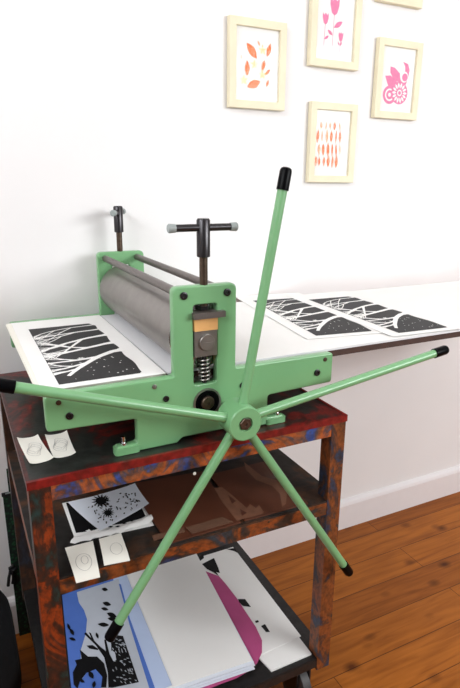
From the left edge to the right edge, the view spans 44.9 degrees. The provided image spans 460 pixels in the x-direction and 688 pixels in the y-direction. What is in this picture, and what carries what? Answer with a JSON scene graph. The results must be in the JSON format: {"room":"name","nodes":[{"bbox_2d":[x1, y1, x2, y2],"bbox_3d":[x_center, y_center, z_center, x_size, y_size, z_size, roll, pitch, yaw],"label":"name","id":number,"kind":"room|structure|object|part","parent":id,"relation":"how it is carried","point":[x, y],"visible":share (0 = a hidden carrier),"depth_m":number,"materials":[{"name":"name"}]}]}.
{"room":"art studio","nodes":[
{"label":"art studio","id":0,"kind":"room"},
{"bbox_2d":[0,0,459,597],"bbox_3d":[0.288,-0.607,1.708,4.800,2.700,0.100,-7,18,-25],"label":"wall","id":1,"kind":"structure","parent":0,"point":[105,104],"depth_m":1.52,"materials":[{"name":"white paint"}]},
{"bbox_2d":[7,465,459,633],"bbox_3d":[0.304,0.649,2.017,4.800,0.115,0.018,-7,18,-25],"label":"baseboard","id":2,"kind":"structure","parent":1,"relation":"attached to","point":[354,510],"depth_m":2.12,"materials":[{"name":"white paint"}]},
{"bbox_2d":[227,15,286,110],"bbox_3d":[0.072,-0.745,1.487,0.172,0.217,0.016,-7,18,-25],"label":"picture frame","id":3,"kind":"object","parent":1,"relation":"attached to","point":[256,48],"visible":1,"depth_m":1.48,"materials":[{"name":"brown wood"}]},
{"bbox_2d":[240,41,271,88],"bbox_3d":[0.069,-0.745,1.484,0.099,0.118,0.001,-7,18,-25],"label":"picture","id":4,"kind":"object","parent":3,"relation":"attached to","point":[255,56],"depth_m":1.48,"materials":[{"name":"orange"}]},
{"bbox_2d":[305,101,357,182],"bbox_3d":[0.302,-0.594,1.650,0.165,0.222,0.016,-7,18,-25],"label":"picture frame","id":5,"kind":"object","parent":1,"relation":"attached to","point":[332,127],"visible":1,"depth_m":1.65,"materials":[{"name":"beige wood"}]},
{"bbox_2d":[315,121,340,166],"bbox_3d":[0.290,-0.589,1.644,0.094,0.131,0.001,-7,18,-25],"label":"picture","id":6,"kind":"object","parent":5,"relation":"attached to","point":[327,133],"depth_m":1.64,"materials":[{"name":"orange"}]},
{"bbox_2d":[306,0,362,71],"bbox_3d":[0.295,-0.892,1.558,0.170,0.218,0.016,-7,18,-25],"label":"picture frame","id":7,"kind":"object","parent":1,"relation":"attached to","point":[334,26],"visible":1,"depth_m":1.56,"materials":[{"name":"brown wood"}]},
{"bbox_2d":[323,0,342,53],"bbox_3d":[0.288,-0.890,1.555,0.073,0.141,0.001,-7,18,-25],"label":"picture","id":8,"kind":"object","parent":7,"relation":"attached to","point":[332,9],"depth_m":1.56,"materials":[{"name":"pink"}]},
{"bbox_2d":[371,37,423,120],"bbox_3d":[0.510,-0.803,1.696,0.170,0.219,0.016,-7,18,-25],"label":"picture frame","id":9,"kind":"object","parent":1,"relation":"attached to","point":[398,63],"visible":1,"depth_m":1.69,"materials":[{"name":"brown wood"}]},
{"bbox_2d":[383,62,409,103],"bbox_3d":[0.507,-0.795,1.695,0.098,0.122,0.001,-7,18,-25],"label":"picture","id":10,"kind":"object","parent":9,"relation":"attached to","point":[396,75],"depth_m":1.70,"materials":[{"name":"pink paper"}]},
{"bbox_2d":[374,0,422,9],"bbox_3d":[0.496,-1.099,1.602,0.168,0.218,0.016,-7,18,-25],"label":"picture frame","id":11,"kind":"object","parent":1,"relation":"attached to","point":[413,4],"visible":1,"depth_m":1.64,"materials":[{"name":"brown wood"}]},
{"bbox_2d":[16,492,459,687],"bbox_3d":[0.948,1.118,0.802,5.000,0.100,3.115,-7,18,-25],"label":"floor","id":12,"kind":"structure","parent":0,"point":[396,619],"depth_m":1.73,"materials":[{"name":"brown wood"}]},
{"bbox_2d":[6,469,9,490],"bbox_3d":[-0.442,0.556,1.591,0.320,0.519,0.003,-7,18,-25],"label":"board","id":13,"kind":"object","parent":12,"relation":"on","point":[6,469],"visible":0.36,"depth_m":1.46,"materials":[{"name":"grey"}]},
{"bbox_2d":[0,590,21,687],"bbox_3d":[-0.641,0.717,1.263,0.296,0.388,0.232,-7,18,-25],"label":"cloth bag","id":14,"kind":"object","parent":12,"relation":"on","point":[10,668],"visible":1,"depth_m":1.25,"materials":[{"name":"black fabric"}]},
{"bbox_2d":[1,491,35,635],"bbox_3d":[-0.446,0.591,1.583,0.366,0.458,0.020,-7,18,-25],"label":"portfolio","id":15,"kind":"object","parent":12,"relation":"on","point":[23,623],"visible":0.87,"depth_m":1.51,"materials":[{"name":"grey plastic"}]},
{"bbox_2d":[0,371,347,687],"bbox_3d":[-0.168,0.487,1.350,0.620,0.789,0.567,-7,18,-25],"label":"bench","id":16,"kind":"object","parent":12,"relation":"on","point":[43,532],"visible":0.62,"depth_m":1.08,"materials":[{"name":"orange paint"}]},
{"bbox_3d":[-0.546,0.388,1.434,0.034,0.622,0.036,-7,18,-25],"label":"leg","id":17,"kind":"part","parent":16,"relation":"part of","materials":[{"name":"brown paint"}]},
{"bbox_3d":[-0.427,0.343,1.173,0.030,0.028,0.495,-7,18,-25],"label":"rail","id":18,"kind":"part","parent":16,"relation":"part of","materials":[{"name":"orange paint"}]},
{"bbox_3d":[-0.430,0.735,1.287,0.030,0.020,0.495,-7,18,-25],"label":"rail","id":19,"kind":"part","parent":16,"relation":"part of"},
{"bbox_2d":[17,434,53,463],"bbox_3d":[-0.341,0.182,0.973,0.039,0.004,0.112,-9,19,-29],"label":"paper scrap","id":20,"kind":"object","parent":16,"relation":"on","point":[35,451],"visible":1,"depth_m":0.97,"materials":[{"name":"white paper"}]},
{"bbox_3d":[-0.310,0.521,0.978,0.034,0.622,0.034,-7,18,-25],"label":"leg","id":21,"kind":"part","parent":16,"relation":"part of","materials":[{"name":"orange paint"}]},
{"bbox_2d":[45,430,75,457],"bbox_3d":[-0.301,0.178,0.988,0.040,0.004,0.098,-7,18,-25],"label":"paper scrap","id":22,"kind":"object","parent":16,"relation":"on","point":[60,445],"visible":1,"depth_m":0.99,"materials":[{"name":"white paper"}]},
{"bbox_2d":[65,541,99,582],"bbox_3d":[-0.253,0.379,0.971,0.050,0.008,0.095,-7,18,-25],"label":"paper tag","id":23,"kind":"object","parent":16,"relation":"on","point":[82,558],"visible":1,"depth_m":0.97,"materials":[{"name":"white paper"}]},
{"bbox_2d":[62,483,153,538],"bbox_3d":[-0.244,0.337,1.117,0.194,0.008,0.193,-14,22,-41],"label":"print","id":24,"kind":"object","parent":16,"relation":"on","point":[104,510],"depth_m":1.12,"materials":[{"name":"white paper"}]},
{"bbox_3d":[-0.245,0.340,1.117,0.154,0.002,0.156,-7,18,-25],"label":"ink print","id":25,"kind":"part","parent":24,"relation":"part of"},
{"bbox_2d":[70,515,152,543],"bbox_3d":[-0.221,0.353,1.058,0.164,0.005,0.031,-8,18,-28],"label":"paper","id":26,"kind":"object","parent":24,"relation":"on","point":[147,519],"visible":1,"depth_m":1.05,"materials":[{"name":"white paper"}]},
{"bbox_2d":[99,533,129,565],"bbox_3d":[-0.211,0.370,1.004,0.045,0.008,0.075,-6,17,-22],"label":"paper tag","id":27,"kind":"object","parent":16,"relation":"on","point":[113,548],"visible":1,"depth_m":1.00,"materials":[{"name":"white paper"}]},
{"bbox_2d":[7,449,326,579],"bbox_3d":[-0.167,0.293,1.294,0.612,0.004,0.561,-7,18,-25],"label":"shelf","id":28,"kind":"object","parent":16,"relation":"attached to","point":[140,545],"depth_m":1.10,"materials":[{"name":"black wood"}]},
{"bbox_2d":[23,542,316,687],"bbox_3d":[-0.170,0.689,1.409,0.612,0.004,0.561,-7,18,-25],"label":"shelf","id":29,"kind":"object","parent":16,"relation":"attached to","point":[261,676],"depth_m":1.33,"materials":[{"name":"black wood"}]},
{"bbox_2d":[129,471,240,542],"bbox_3d":[-0.103,0.329,1.154,0.183,0.005,0.234,-7,18,-25],"label":"plate","id":30,"kind":"object","parent":16,"relation":"on","point":[166,497],"depth_m":1.14,"materials":[{"name":"brown wood"}]},
{"bbox_3d":[-0.116,0.358,1.048,0.063,0.001,0.016,-7,18,-25],"label":"card strip","id":31,"kind":"part","parent":30,"relation":"part of","materials":[{"name":"brown cardboard"}]},
{"bbox_3d":[-0.040,0.350,1.078,0.090,0.001,0.025,-7,18,-25],"label":"card strip","id":32,"kind":"part","parent":30,"relation":"part of","materials":[{"name":"brown cardboard"}]},
{"bbox_3d":[-0.046,0.203,1.018,0.548,0.028,0.027,-7,18,-25],"label":"rail","id":33,"kind":"part","parent":16,"relation":"part of","materials":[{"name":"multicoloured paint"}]},
{"bbox_3d":[-0.048,0.376,1.068,0.548,0.028,0.027,-7,18,-25],"label":"rail","id":34,"kind":"part","parent":16,"relation":"part of","materials":[{"name":"orange paint"}]},
{"bbox_2d":[0,167,459,642],"bbox_3d":[0.270,0.002,1.424,1.659,0.841,0.657,-7,18,-25],"label":"press","id":35,"kind":"object","parent":16,"relation":"on","point":[195,323],"visible":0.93,"depth_m":0.97,"materials":[{"name":"green metal"}]},
{"bbox_3d":[-0.279,-0.098,1.442,0.555,0.283,0.018,-7,18,-25],"label":"plate","id":36,"kind":"part","parent":35,"relation":"part of","materials":[{"name":"green metal"}]},
{"bbox_2d":[69,374,165,388],"bbox_3d":[-0.316,0.006,1.149,0.220,0.001,0.495,-7,18,-25],"label":"paper sheet","id":37,"kind":"object","parent":35,"relation":"on","point":[164,374],"visible":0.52,"depth_m":0.94,"materials":[{"name":"white paper"}]},
{"bbox_3d":[-0.320,0.005,1.149,0.213,0.001,0.491,-7,18,-25],"label":"paper sheet","id":38,"kind":"object","parent":37,"relation":"on","visible":0},
{"bbox_2d":[6,325,162,388],"bbox_3d":[-0.322,0.005,1.146,0.218,0.001,0.494,-7,18,-25],"label":"paper sheet","id":39,"kind":"object","parent":38,"relation":"on","point":[6,325],"visible":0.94,"depth_m":0.96,"materials":[{"name":"white paper"}]},
{"bbox_3d":[-0.319,0.003,1.149,0.213,0.001,0.491,-7,18,-25],"label":"paper sheet","id":40,"kind":"object","parent":39,"relation":"on","visible":0},
{"bbox_2d":[6,323,159,384],"bbox_3d":[-0.320,0.002,1.147,0.218,0.001,0.493,-7,18,-25],"label":"paper sheet","id":41,"kind":"object","parent":40,"relation":"on","point":[9,326],"visible":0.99,"depth_m":1.09,"materials":[{"name":"white paper"}]},
{"bbox_2d":[11,315,165,387],"bbox_3d":[-0.315,0.001,1.146,0.212,0.002,0.493,-7,18,-25],"label":"print","id":42,"kind":"object","parent":41,"relation":"on","point":[85,350],"visible":1,"depth_m":1.08,"materials":[{"name":"white paper"}]},
{"bbox_2d":[28,323,146,384],"bbox_3d":[-0.301,0.008,1.120,0.154,0.001,0.396,-7,18,-25],"label":"picture","id":43,"kind":"object","parent":42,"relation":"on","point":[76,353],"depth_m":1.08,"materials":[{"name":"black paper"}]},
{"bbox_3d":[-0.198,-0.149,1.165,0.016,0.016,0.506,-7,18,-25],"label":"tie rod","id":44,"kind":"part","parent":35,"relation":"part of","materials":[{"name":"grey metal"}]},
{"bbox_3d":[-0.125,-0.158,1.200,0.016,0.016,0.506,-7,18,-25],"label":"tie rod","id":45,"kind":"part","parent":35,"relation":"part of","materials":[{"name":"grey metal"}]},
{"bbox_3d":[-0.047,0.033,0.993,0.555,0.283,0.018,-7,18,-25],"label":"plate","id":46,"kind":"part","parent":35,"relation":"part of","materials":[{"name":"green metal"}]},
{"bbox_3d":[-0.046,0.044,0.994,0.009,0.052,0.009,-7,18,-25],"label":"spring rod","id":47,"kind":"part","parent":35,"relation":"part of","materials":[{"name":"metal"}]},
{"bbox_2d":[101,314,459,374],"bbox_3d":[0.383,-0.087,1.485,1.342,0.004,0.488,-7,18,-25],"label":"blanket","id":48,"kind":"object","parent":35,"relation":"on","point":[154,352],"visible":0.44,"depth_m":1.17,"materials":[{"name":"white fabric"}]},
{"bbox_2d":[235,302,458,362],"bbox_3d":[0.180,-0.063,1.388,0.635,0.001,0.486,-7,18,-25],"label":"paper sheet","id":49,"kind":"object","parent":48,"relation":"on","point":[276,339],"visible":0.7,"depth_m":1.20,"materials":[{"name":"white paper"}]},
{"bbox_2d":[236,292,381,338],"bbox_3d":[0.189,-0.085,1.455,0.212,0.002,0.492,-5,17,-18],"label":"print","id":50,"kind":"object","parent":49,"relation":"on","point":[308,321],"visible":0.91,"depth_m":1.37,"materials":[{"name":"white paper"}]},
{"bbox_2d":[254,298,375,335],"bbox_3d":[0.199,-0.077,1.427,0.154,0.001,0.396,-5,17,-18],"label":"picture","id":51,"kind":"object","parent":50,"relation":"on","point":[302,317],"depth_m":1.37,"materials":[{"name":"black paper"}]},
{"bbox_2d":[286,291,459,336],"bbox_3d":[0.360,-0.091,1.477,0.212,0.002,0.492,-6,17,-22],"label":"print","id":52,"kind":"object","parent":49,"relation":"on","point":[389,319],"visible":1,"depth_m":1.43,"materials":[{"name":"white paper"}]},
{"bbox_2d":[310,296,449,332],"bbox_3d":[0.372,-0.084,1.450,0.154,0.001,0.396,-6,17,-22],"label":"picture","id":53,"kind":"object","parent":52,"relation":"on","point":[389,318],"depth_m":1.42,"materials":[{"name":"black paper"}]},
{"bbox_2d":[348,281,459,325],"bbox_3d":[0.709,-0.133,1.641,0.615,0.001,0.486,-7,18,-25],"label":"paper sheet","id":54,"kind":"object","parent":48,"relation":"on","point":[441,301],"visible":0.98,"depth_m":1.65,"materials":[{"name":"white paper"}]},
{"bbox_2d":[211,462,307,520],"bbox_3d":[0.045,0.313,1.214,0.170,0.004,0.213,-7,18,-25],"label":"plate","id":55,"kind":"object","parent":16,"relation":"on","point":[249,492],"visible":0.91,"depth_m":1.19,"materials":[{"name":"brown wood"}]},
{"bbox_2d":[259,638,310,671],"bbox_3d":[0.021,0.679,1.433,0.184,0.004,0.413,-7,18,-25],"label":"board","id":56,"kind":"object","parent":16,"relation":"on","point":[295,650],"visible":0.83,"depth_m":1.29,"materials":[{"name":"white paper"}]},
{"bbox_2d":[198,547,300,654],"bbox_3d":[0.000,0.668,1.459,0.212,0.002,0.394,-7,18,-25],"label":"print","id":57,"kind":"object","parent":56,"relation":"on","point":[274,628],"visible":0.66,"depth_m":1.46,"materials":[{"name":"white paper"}]},
{"bbox_2d":[202,572,261,687],"bbox_3d":[-0.080,0.685,1.387,0.239,0.001,0.392,-7,18,-25],"label":"sheet","id":58,"kind":"object","parent":57,"relation":"on","point":[248,632],"visible":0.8,"depth_m":1.38,"materials":[{"name":"pink paper"}]},
{"bbox_2d":[194,667,254,687],"bbox_3d":[-0.126,0.684,1.381,0.265,0.001,0.420,-7,18,-25],"label":"paper sheet","id":59,"kind":"object","parent":58,"relation":"on","point":[252,668],"visible":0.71,"depth_m":1.22,"materials":[{"name":"white paper"}]},
{"bbox_3d":[-0.125,0.681,1.384,0.262,0.001,0.414,-7,18,-25],"label":"paper sheet","id":60,"kind":"object","parent":59,"relation":"on","visible":0},
{"bbox_2d":[186,665,253,687],"bbox_3d":[-0.128,0.679,1.380,0.266,0.001,0.418,-7,18,-25],"label":"paper sheet","id":61,"kind":"object","parent":60,"relation":"on","point":[250,666],"visible":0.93,"depth_m":1.22,"materials":[{"name":"white paper"}]},
{"bbox_2d":[220,599,253,662],"bbox_3d":[-0.126,0.675,1.384,0.263,0.001,0.410,-7,18,-25],"label":"paper sheet","id":62,"kind":"object","parent":61,"relation":"on","point":[220,599],"visible":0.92,"depth_m":1.31,"materials":[{"name":"paper"}]},
{"bbox_2d":[173,626,253,687],"bbox_3d":[-0.127,0.674,1.380,0.265,0.001,0.416,-7,18,-25],"label":"paper sheet","id":63,"kind":"object","parent":62,"relation":"on","point":[244,665],"visible":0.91,"depth_m":1.21,"materials":[{"name":"white paper"}]},
{"bbox_2d":[127,554,251,687],"bbox_3d":[-0.129,0.670,1.382,0.266,0.001,0.408,-7,18,-25],"label":"paper sheet","id":64,"kind":"object","parent":63,"relation":"on","point":[194,636],"visible":0.88,"depth_m":1.35,"materials":[{"name":"white paper"}]},
{"bbox_2d":[113,575,171,687],"bbox_3d":[-0.221,0.676,1.347,0.037,0.001,0.396,-7,18,-24],"label":"paper sheet","id":65,"kind":"object","parent":64,"relation":"on","point":[156,668],"visible":0.85,"depth_m":1.29,"materials":[{"name":"blue paper"}]},
{"bbox_3d":[-0.051,0.768,1.182,0.548,0.020,0.027,-7,18,-25],"label":"rail","id":66,"kind":"part","parent":16,"relation":"part of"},
{"bbox_3d":[0.211,0.453,1.228,0.034,0.622,0.034,-7,18,-25],"label":"leg","id":67,"kind":"part","parent":16,"relation":"part of","materials":[{"name":"orange paint"}]},
{"bbox_3d":[-0.311,0.702,1.306,0.170,0.026,0.375,-7,18,-25],"label":"paper ream","id":68,"kind":"object","parent":16,"relation":"on","visible":0},
{"bbox_2d":[62,579,154,687],"bbox_3d":[-0.294,0.684,1.313,0.176,0.004,0.394,-5,17,-19],"label":"poster","id":69,"kind":"object","parent":68,"relation":"on","point":[94,662],"visible":0.92,"depth_m":1.28,"materials":[{"name":"blue paper"}]}
]}

